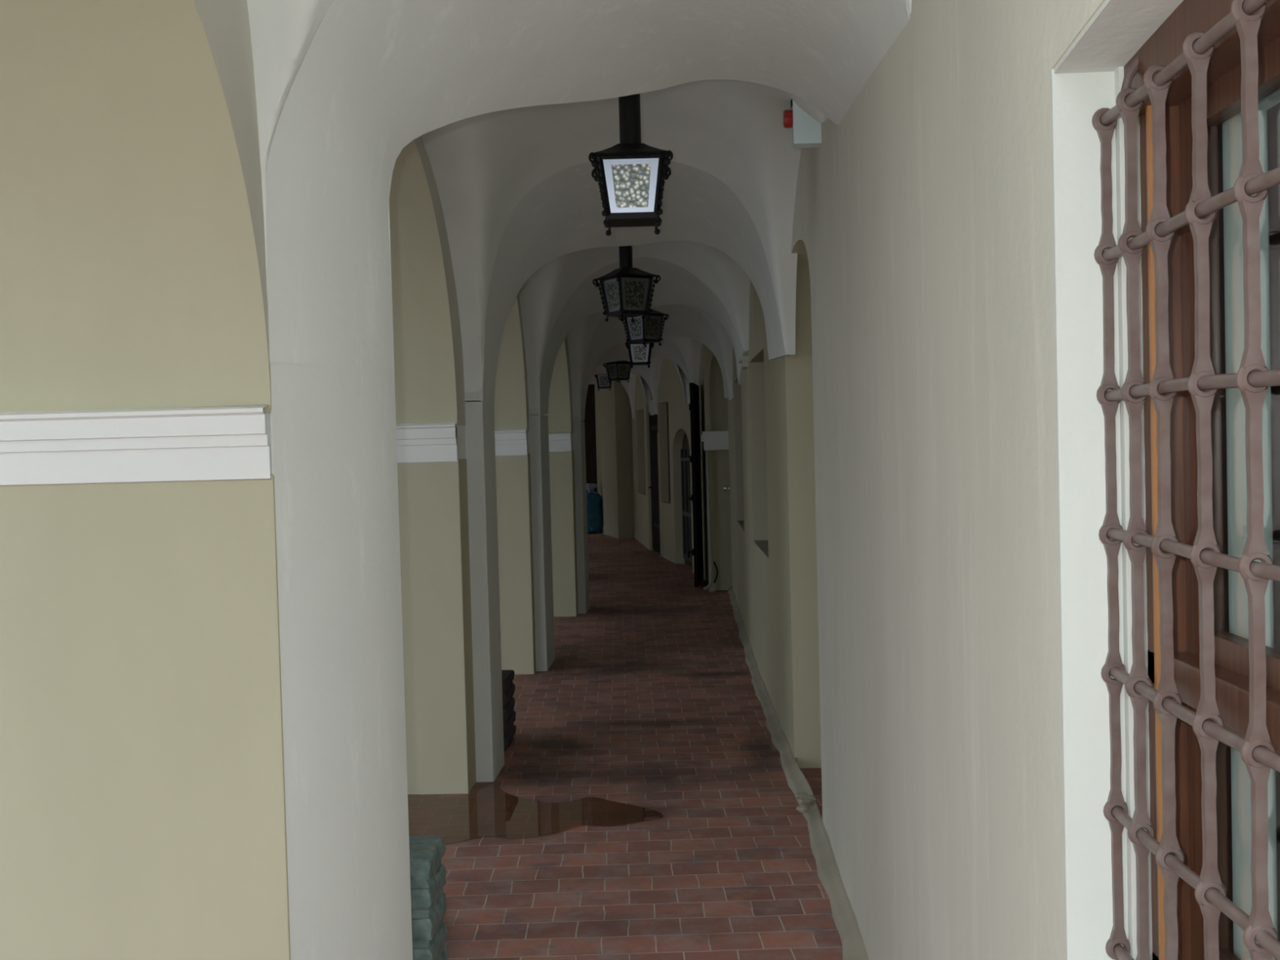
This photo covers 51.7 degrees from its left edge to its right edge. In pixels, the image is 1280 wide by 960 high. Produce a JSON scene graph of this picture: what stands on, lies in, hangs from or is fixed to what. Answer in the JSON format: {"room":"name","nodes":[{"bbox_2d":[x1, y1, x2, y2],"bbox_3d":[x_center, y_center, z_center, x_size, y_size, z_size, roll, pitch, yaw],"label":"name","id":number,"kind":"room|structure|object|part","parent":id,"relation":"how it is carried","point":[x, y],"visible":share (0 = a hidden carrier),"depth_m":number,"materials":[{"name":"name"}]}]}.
{"room":"arcade walkway","nodes":[
{"label":"arcade walkway","id":0,"kind":"room"},
{"bbox_2d":[0,0,573,434],"bbox_3d":[-1.421,-1.376,12.036,1.628,1.950,23.370,-2,2,-2],"label":"wall","id":1,"kind":"structure","parent":0,"point":[133,261],"depth_m":3.30,"materials":[{"name":"beige paint"}]},
{"bbox_2d":[247,0,911,418],"bbox_3d":[-0.930,-1.326,13.733,4.081,1.370,25.550,-2,2,-6],"label":"ceiling","id":2,"kind":"structure","parent":0,"point":[733,131],"depth_m":6.26,"materials":[{"name":"white paint"}]},
{"bbox_2d":[594,373,611,391],"bbox_3d":[-0.618,-1.881,22.599,0.328,0.694,0.328,-2,2,-2],"label":"lantern","id":3,"kind":"object","parent":2,"relation":"hanging from","point":[602,380],"visible":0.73,"depth_m":22.50,"materials":[{"name":"black metal"}]},
{"bbox_3d":[-0.730,-1.688,22.483,0.028,0.233,0.088,0,2,41],"label":"corner post","id":4,"kind":"part","parent":3,"relation":"part of","materials":[{"name":"black metal"}]},
{"bbox_3d":[-0.610,-1.694,22.504,0.228,0.219,0.032,-2,2,-2],"label":"glass pane","id":5,"kind":"part","parent":3,"relation":"part of","materials":[{"name":"grey glass"}]},
{"bbox_2d":[602,360,631,382],"bbox_3d":[-0.316,-1.763,19.186,0.328,0.694,0.328,-3,2,-40],"label":"lantern","id":6,"kind":"object","parent":2,"relation":"hanging from","point":[617,371],"visible":0.8,"depth_m":19.13,"materials":[{"name":"black metal"}]},
{"bbox_3d":[-0.479,-1.573,19.206,0.088,0.233,0.028,-1,2,8],"label":"corner post","id":7,"kind":"part","parent":6,"relation":"part of","materials":[{"name":"black metal"}]},
{"bbox_3d":[-0.389,-1.575,19.127,0.032,0.219,0.228,-3,2,-40],"label":"glass pane","id":8,"kind":"part","parent":6,"relation":"part of","materials":[{"name":"grey glass"}]},
{"bbox_3d":[-0.308,-1.463,19.195,0.200,0.024,0.200,-3,2,-40],"label":"frame","id":9,"kind":"part","parent":6,"relation":"part of","materials":[{"name":"black metal"}]},
{"bbox_3d":[-0.246,-1.578,19.113,0.228,0.219,0.032,-3,2,-40],"label":"glass pane","id":10,"kind":"part","parent":6,"relation":"part of","materials":[{"name":"grey glass"}]},
{"bbox_3d":[-0.143,-1.581,19.177,0.088,0.233,0.028,-1,2,8],"label":"corner post","id":11,"kind":"part","parent":6,"relation":"part of","materials":[{"name":"black metal"}]},
{"bbox_2d":[592,245,660,322],"bbox_3d":[-0.090,-1.382,8.575,0.328,0.694,0.328,-2,2,-31],"label":"hanging lantern","id":12,"kind":"object","parent":2,"relation":"hanging from","point":[626,291],"visible":1,"depth_m":8.52,"materials":[{"name":"black metal"}]},
{"bbox_3d":[-0.249,-1.193,8.620,0.088,0.233,0.028,-1,2,17],"label":"corner post","id":13,"kind":"part","parent":12,"relation":"part of","materials":[{"name":"black metal"}]},
{"bbox_3d":[-0.172,-1.194,8.528,0.032,0.219,0.228,-2,2,-31],"label":"glass pane","id":14,"kind":"part","parent":12,"relation":"part of","materials":[{"name":"grey glass"}]},
{"bbox_3d":[-0.129,-1.190,8.416,0.028,0.233,0.088,-1,2,12],"label":"corner post","id":15,"kind":"part","parent":12,"relation":"part of","materials":[{"name":"black metal"}]},
{"bbox_3d":[-0.095,-1.538,8.570,0.116,0.380,0.116,-2,2,-31],"label":"stem","id":16,"kind":"part","parent":12,"relation":"part of","materials":[{"name":"black metal"}]},
{"bbox_3d":[-0.088,-1.307,8.577,0.256,0.016,0.256,-2,2,-31],"label":"frame","id":17,"kind":"part","parent":12,"relation":"part of","materials":[{"name":"black metal"}]},
{"bbox_3d":[-0.083,-1.082,8.583,0.200,0.024,0.200,-2,2,-31],"label":"frame","id":18,"kind":"part","parent":12,"relation":"part of","materials":[{"name":"black metal"}]},
{"bbox_3d":[-0.034,-1.196,8.493,0.228,0.219,0.032,-2,2,-31],"label":"glass pane","id":19,"kind":"part","parent":12,"relation":"part of","materials":[{"name":"grey glass"}]},
{"bbox_3d":[0.078,-1.199,8.539,0.088,0.233,0.028,-1,2,17],"label":"corner post","id":20,"kind":"part","parent":12,"relation":"part of","materials":[{"name":"black metal"}]},
{"bbox_2d":[588,93,673,235],"bbox_3d":[-0.038,-1.341,5.269,0.328,0.694,0.328,-1,2,0],"label":"hanging lantern","id":21,"kind":"object","parent":2,"relation":"hanging from","point":[631,174],"visible":1,"depth_m":5.17,"materials":[{"name":"black metal"}]},
{"bbox_3d":[-0.153,-1.155,5.393,0.028,0.233,0.088,-3,2,-43],"label":"corner post","id":22,"kind":"part","parent":21,"relation":"part of","materials":[{"name":"black metal"}]},
{"bbox_3d":[-0.153,-1.148,5.156,0.028,0.233,0.088,0,2,43],"label":"corner post","id":23,"kind":"part","parent":21,"relation":"part of","materials":[{"name":"black metal"}]},
{"bbox_3d":[-0.042,-1.497,5.265,0.116,0.380,0.116,-2,2,0],"label":"stem","id":24,"kind":"part","parent":21,"relation":"part of","materials":[{"name":"black metal"}]},
{"bbox_3d":[-0.036,-1.266,5.271,0.256,0.016,0.256,-2,2,0],"label":"frame","id":25,"kind":"part","parent":21,"relation":"part of","materials":[{"name":"black metal"}]},
{"bbox_3d":[-0.033,-1.153,5.173,0.228,0.219,0.032,-2,2,0],"label":"glass pane","id":26,"kind":"part","parent":21,"relation":"part of","materials":[{"name":"grey glass"}]},
{"bbox_3d":[-0.030,-1.041,5.278,0.200,0.024,0.200,-2,2,0],"label":"frame","id":27,"kind":"part","parent":21,"relation":"part of","materials":[{"name":"black metal"}]},
{"bbox_3d":[0.087,-1.154,5.156,0.028,0.233,0.088,-3,2,-43],"label":"corner post","id":28,"kind":"part","parent":21,"relation":"part of","materials":[{"name":"black metal"}]},
{"bbox_3d":[0.087,-1.161,5.393,0.028,0.233,0.088,0,2,43],"label":"corner post","id":29,"kind":"part","parent":21,"relation":"part of","materials":[{"name":"black metal"}]},
{"bbox_2d":[625,342,653,368],"bbox_3d":[-0.005,-1.639,15.172,0.328,0.694,0.328,-1,2,0],"label":"lantern","id":30,"kind":"object","parent":2,"relation":"hanging from","point":[639,354],"visible":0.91,"depth_m":15.07,"materials":[{"name":"black metal"}]},
{"bbox_3d":[-0.122,-1.446,15.059,0.028,0.233,0.088,0,2,43],"label":"corner post","id":31,"kind":"part","parent":30,"relation":"part of","materials":[{"name":"black metal"}]},
{"bbox_3d":[-0.001,-1.452,15.076,0.228,0.219,0.032,-1,2,0],"label":"glass pane","id":32,"kind":"part","parent":30,"relation":"part of","materials":[{"name":"grey glass"}]},
{"bbox_3d":[0.003,-1.339,15.180,0.200,0.024,0.200,-1,2,0],"label":"frame","id":33,"kind":"part","parent":30,"relation":"part of","materials":[{"name":"black metal"}]},
{"bbox_3d":[0.119,-1.453,15.058,0.028,0.233,0.088,-3,2,-42],"label":"corner post","id":34,"kind":"part","parent":30,"relation":"part of","materials":[{"name":"black metal"}]},
{"bbox_2d":[618,308,669,346],"bbox_3d":[0.032,-1.560,11.969,0.328,0.694,0.328,-3,2,-43],"label":"lantern","id":35,"kind":"object","parent":2,"relation":"hanging from","point":[643,331],"visible":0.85,"depth_m":11.92,"materials":[{"name":"black metal"}]},
{"bbox_3d":[-0.132,-1.370,11.980,0.088,0.233,0.028,-1,2,5],"label":"corner post","id":36,"kind":"part","parent":35,"relation":"part of","materials":[{"name":"black metal"}]},
{"bbox_3d":[-0.037,-1.372,11.905,0.032,0.219,0.228,-3,2,-43],"label":"glass pane","id":37,"kind":"part","parent":35,"relation":"part of","materials":[{"name":"grey glass"}]},
{"bbox_3d":[0.029,-1.369,11.805,0.028,0.233,0.088,-2,2,0],"label":"corner post","id":38,"kind":"part","parent":35,"relation":"part of","materials":[{"name":"black metal"}]},
{"bbox_3d":[0.040,-1.260,11.977,0.200,0.024,0.200,-3,2,-43],"label":"frame","id":39,"kind":"part","parent":35,"relation":"part of","materials":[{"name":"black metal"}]},
{"bbox_3d":[0.106,-1.375,11.899,0.228,0.219,0.032,-3,2,-43],"label":"glass pane","id":40,"kind":"part","parent":35,"relation":"part of","materials":[{"name":"grey glass"}]},
{"bbox_3d":[0.206,-1.378,11.968,0.088,0.233,0.028,-1,2,5],"label":"corner post","id":41,"kind":"part","parent":35,"relation":"part of","materials":[{"name":"black metal"}]},
{"bbox_2d":[582,384,597,493],"bbox_3d":[-2.520,-0.822,26.338,4.800,3.800,0.350,-1,2,2],"label":"wall","id":42,"kind":"structure","parent":0,"point":[589,421],"depth_m":26.10,"materials":[{"name":"brown wood"}]},
{"bbox_2d":[594,380,634,538],"bbox_3d":[-0.538,-0.831,24.817,0.316,3.800,2.737,-2,2,-11],"label":"wall","id":43,"kind":"structure","parent":0,"point":[612,406],"depth_m":23.68,"materials":[{"name":"beige paint"}]},
{"bbox_2d":[425,532,842,959],"bbox_3d":[-2.021,1.389,13.040,6.800,0.001,28.200,-1,2,2],"label":"floor","id":44,"kind":"structure","parent":0,"point":[647,698],"depth_m":6.25,"materials":[{"name":"brick"}]},
{"bbox_2d":[0,362,413,959],"bbox_3d":[-1.228,0.661,3.704,1.107,1.935,0.684,-1,2,2],"label":"pillar","id":45,"kind":"structure","parent":44,"relation":"on","point":[203,747],"depth_m":3.42,"materials":[{"name":"beige paint"}]},
{"bbox_3d":[-1.367,-0.095,3.688,0.868,0.192,0.684,-1,2,2],"label":"impost molding","id":46,"kind":"part","parent":45,"relation":"part of","materials":[{"name":"white paint"}]},
{"bbox_2d":[266,0,909,368],"bbox_3d":[-0.152,-1.243,3.802,1.700,1.820,1.574,-1,2,2],"label":"arch","id":47,"kind":"object","parent":45,"relation":"on","point":[374,77],"visible":0.99,"depth_m":3.67,"materials":[{"name":"white paint"}]},
{"bbox_2d":[408,835,448,959],"bbox_3d":[-0.711,1.374,4.124,0.178,0.460,0.254,-1,2,2],"label":"stone plinth","id":48,"kind":"object","parent":44,"relation":"on","point":[427,871],"visible":0.6,"depth_m":4.02,"materials":[{"name":"grey stone"}]},
{"bbox_2d":[395,400,504,794],"bbox_3d":[-1.240,0.573,6.871,0.962,1.935,0.914,-1,2,2],"label":"pillar","id":49,"kind":"structure","parent":44,"relation":"on","point":[446,477],"depth_m":6.47,"materials":[{"name":"beige paint"}]},
{"bbox_3d":[-1.307,-0.185,6.852,0.868,0.192,0.914,-1,2,2],"label":"impost molding","id":50,"kind":"part","parent":49,"relation":"part of","materials":[{"name":"white paint"}]},
{"bbox_2d":[464,160,788,403],"bbox_3d":[-0.090,-1.339,7.159,1.687,1.820,1.130,-1,2,2],"label":"arch","id":51,"kind":"object","parent":49,"relation":"on","point":[562,215],"visible":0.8,"depth_m":6.96,"materials":[{"name":"white paint"}]},
{"bbox_2d":[501,670,516,751],"bbox_3d":[-0.845,1.312,7.533,0.228,0.400,0.353,-1,2,2],"label":"stone plinth","id":52,"kind":"object","parent":44,"relation":"on","point":[508,676],"visible":0.38,"depth_m":7.46,"materials":[{"name":"grey stone"}]},
{"bbox_2d":[494,414,555,674],"bbox_3d":[-1.188,0.477,10.256,0.957,1.935,0.984,-1,2,2],"label":"pillar","id":53,"kind":"structure","parent":44,"relation":"on","point":[522,457],"depth_m":9.82,"materials":[{"name":"beige paint"}]},
{"bbox_3d":[-1.253,-0.281,10.236,0.868,0.192,0.984,-1,2,2],"label":"impost molding","id":54,"kind":"part","parent":53,"relation":"part of","materials":[{"name":"white paint"}]},
{"bbox_2d":[528,257,748,415],"bbox_3d":[-0.001,-1.435,10.486,1.762,1.820,1.289,-1,2,2],"label":"arch","id":55,"kind":"object","parent":53,"relation":"on","point":[677,285],"visible":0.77,"depth_m":10.22,"materials":[{"name":"white paint"}]},
{"bbox_2d":[407,783,663,843],"bbox_3d":[-0.872,1.549,6.125,1.965,0.001,1.077,-1,2,2],"label":"puddle","id":56,"kind":"object","parent":44,"relation":"on","point":[491,811],"visible":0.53,"depth_m":6.07,"materials":[{"name":"brown liquid"}]},
{"bbox_2d":[548,421,589,617],"bbox_3d":[-1.033,0.382,13.491,0.952,1.935,0.964,-1,2,2],"label":"pillar","id":57,"kind":"structure","parent":44,"relation":"on","point":[567,464],"depth_m":13.07,"materials":[{"name":"beige paint"}]},
{"bbox_3d":[-1.094,-0.376,13.471,0.868,0.192,0.964,-1,2,2],"label":"impost molding","id":58,"kind":"part","parent":57,"relation":"part of","materials":[{"name":"white paint"}]},
{"bbox_2d":[573,304,730,422],"bbox_3d":[0.137,-1.530,13.767,1.716,1.820,1.200,-1,2,2],"label":"arch","id":59,"kind":"object","parent":57,"relation":"on","point":[683,321],"visible":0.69,"depth_m":13.57,"materials":[{"name":"white paint"}]},
{"bbox_2d":[586,483,603,533],"bbox_3d":[-0.934,0.538,25.187,0.438,0.959,0.438,-3,2,-41],"label":"bag","id":60,"kind":"object","parent":44,"relation":"on","point":[594,508],"visible":0.68,"depth_m":25.02,"materials":[{"name":"blue plastic"}]},
{"bbox_2d":[701,343,732,591],"bbox_3d":[1.059,-0.601,15.116,0.720,3.800,0.605,-1,2,2],"label":"wall","id":61,"kind":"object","parent":44,"relation":"on","point":[715,438],"visible":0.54,"depth_m":14.98,"materials":[{"name":"beige paint"}]},
{"bbox_2d":[703,450,712,590],"bbox_3d":[0.753,0.456,14.849,0.054,1.562,0.132,0,2,45],"label":"downpipe","id":62,"kind":"object","parent":61,"relation":"attached to","point":[708,503],"visible":1,"depth_m":14.86,"materials":[{"name":"grey metal"}]},
{"bbox_3d":[0.846,-0.445,14.899,0.304,0.210,0.145,-1,2,2],"label":"impost molding","id":63,"kind":"part","parent":61,"relation":"part of","materials":[{"name":"white paint"}]},
{"bbox_2d":[713,561,718,582],"bbox_3d":[0.854,1.042,14.894,0.052,0.247,0.018,-1,2,2],"label":"cable loop","id":64,"kind":"object","parent":61,"relation":"attached to","point":[714,563],"visible":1,"depth_m":14.89,"materials":[{"name":"black rubber"}]},
{"bbox_3d":[-1.299,0.298,16.733,0.972,1.935,1.004,-1,2,2],"label":"pillar","id":65,"kind":"structure","parent":44,"relation":"on","visible":0},
{"bbox_2d":[593,337,690,385],"bbox_3d":[-0.107,-1.615,17.029,1.779,1.820,1.200,-1,2,2],"label":"arch","id":66,"kind":"object","parent":65,"relation":"on","point":[668,350],"visible":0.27,"depth_m":17.11,"materials":[{"name":"white paint"}]},
{"bbox_3d":[-1.697,0.219,19.952,0.972,1.935,1.004,-1,2,2],"label":"pillar","id":67,"kind":"structure","parent":44,"relation":"on","visible":0},
{"bbox_2d":[591,360,655,413],"bbox_3d":[-0.533,-1.694,20.248,1.724,1.820,1.200,-1,2,2],"label":"arch","id":68,"kind":"object","parent":67,"relation":"on","point":[637,369],"visible":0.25,"depth_m":20.36,"materials":[{"name":"white paint"}]},
{"bbox_3d":[-2.090,0.136,23.270,0.972,1.935,1.004,-1,2,2],"label":"pillar","id":69,"kind":"structure","parent":44,"relation":"on","visible":0},
{"bbox_2d":[588,374,632,417],"bbox_3d":[-0.907,-1.777,23.566,1.763,1.820,1.200,-1,2,2],"label":"arch","id":70,"kind":"object","parent":69,"relation":"on","point":[593,380],"visible":0.14,"depth_m":23.79,"materials":[{"name":"white paint"}]},
{"bbox_2d":[631,343,708,582],"bbox_3d":[0.478,-0.708,19.481,0.448,3.800,8.453,-2,2,-6],"label":"wall","id":71,"kind":"structure","parent":0,"point":[673,416],"depth_m":19.10,"materials":[{"name":"beige paint"}]},
{"bbox_2d":[648,413,660,553],"bbox_3d":[0.233,-0.049,20.302,0.116,2.330,1.140,-2,2,-8],"label":"door","id":72,"kind":"structure","parent":71,"relation":"in","point":[654,486],"depth_m":20.41,"materials":[{"name":"black wood"}]},
{"bbox_2d":[680,432,692,566],"bbox_3d":[0.674,0.244,17.821,0.115,1.880,1.320,-2,2,-8],"label":"door","id":73,"kind":"structure","parent":71,"relation":"in","point":[685,451],"depth_m":18.09,"materials":[{"name":"brown wood"}]},
{"bbox_3d":[0.641,0.077,18.095,0.012,0.700,0.440,-2,2,-8],"label":"pane","id":74,"kind":"part","parent":73,"relation":"part of","materials":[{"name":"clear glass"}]},
{"bbox_2d":[687,382,703,586],"bbox_3d":[0.636,0.047,15.693,0.117,2.365,1.013,-1,2,7],"label":"open door leaf","id":75,"kind":"structure","parent":71,"relation":"in","point":[694,406],"depth_m":15.40,"materials":[{"name":"black wood"}]},
{"bbox_2d":[727,0,1104,959],"bbox_3d":[0.925,-0.368,6.910,0.408,3.800,15.904,-1,2,2],"label":"wall","id":76,"kind":"structure","parent":0,"point":[894,527],"depth_m":2.91,"materials":[{"name":"beige paint"}]},
{"bbox_2d":[723,485,730,491],"bbox_3d":[0.967,0.092,14.732,0.082,0.066,0.066,-1,2,2],"label":"door knob","id":77,"kind":"object","parent":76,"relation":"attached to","point":[726,488],"visible":1,"depth_m":14.71,"materials":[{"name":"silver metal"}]},
{"bbox_2d":[737,355,748,369],"bbox_3d":[0.794,-0.889,10.104,0.075,0.080,0.620,-1,2,2],"label":"trim","id":78,"kind":"structure","parent":76,"relation":"attached to","point":[744,360],"depth_m":9.81,"materials":[{"name":"white paint"}]},
{"bbox_2d":[728,585,868,959],"bbox_3d":[0.775,1.452,6.959,0.150,0.069,15.881,-1,2,2],"label":"baseboard","id":79,"kind":"structure","parent":76,"relation":"attached to","point":[828,871],"depth_m":5.64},
{"bbox_2d":[795,791,816,813],"bbox_3d":[0.748,1.454,5.940,0.099,0.043,0.270,-1,2,2],"label":"rubble","id":80,"kind":"object","parent":79,"relation":"on","point":[804,800],"visible":1,"depth_m":5.96,"materials":[{"name":"beige stone"}]},
{"bbox_2d":[782,98,821,148],"bbox_3d":[0.619,-1.384,5.051,0.145,0.210,0.080,-1,2,2],"label":"alarm box","id":81,"kind":"object","parent":76,"relation":"attached to","point":[806,131],"visible":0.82,"depth_m":5.01,"materials":[{"name":"white paint"}]},
{"bbox_2d":[1049,0,1279,959],"bbox_3d":[0.743,0.090,1.166,0.362,1.395,1.405,-1,2,2],"label":"window","id":82,"kind":"structure","parent":76,"relation":"in","point":[1088,77],"depth_m":1.77,"materials":[{"name":"white paint"}]},
{"bbox_2d":[1091,0,1279,959],"bbox_3d":[0.641,0.098,1.175,0.053,1.302,1.364,-1,2,2],"label":"window grille","id":83,"kind":"object","parent":82,"relation":"attached to","point":[1253,378],"visible":1,"depth_m":1.57,"materials":[{"name":"brown metal"}]},
{"bbox_3d":[0.703,0.071,1.167,0.098,1.355,1.405,-1,2,2],"label":"frame","id":84,"kind":"part","parent":82,"relation":"part of","materials":[{"name":"brown wood"}]},
{"bbox_3d":[0.732,-0.123,1.463,0.035,0.755,0.610,-1,2,2],"label":"sash","id":85,"kind":"part","parent":82,"relation":"part of","materials":[{"name":"brown wood"}]},
{"bbox_3d":[0.747,0.477,1.480,0.035,0.395,0.610,-1,2,2],"label":"sash","id":86,"kind":"part","parent":82,"relation":"part of","materials":[{"name":"brown wood"}]},
{"bbox_3d":[0.731,-0.123,1.463,0.004,0.665,0.520,-1,2,2],"label":"pane","id":87,"kind":"part","parent":82,"relation":"part of","materials":[{"name":"clear glass"}]},
{"bbox_3d":[0.747,0.477,1.480,0.004,0.305,0.520,-1,2,2],"label":"pane","id":88,"kind":"part","parent":82,"relation":"part of","materials":[{"name":"clear glass"}]}
]}

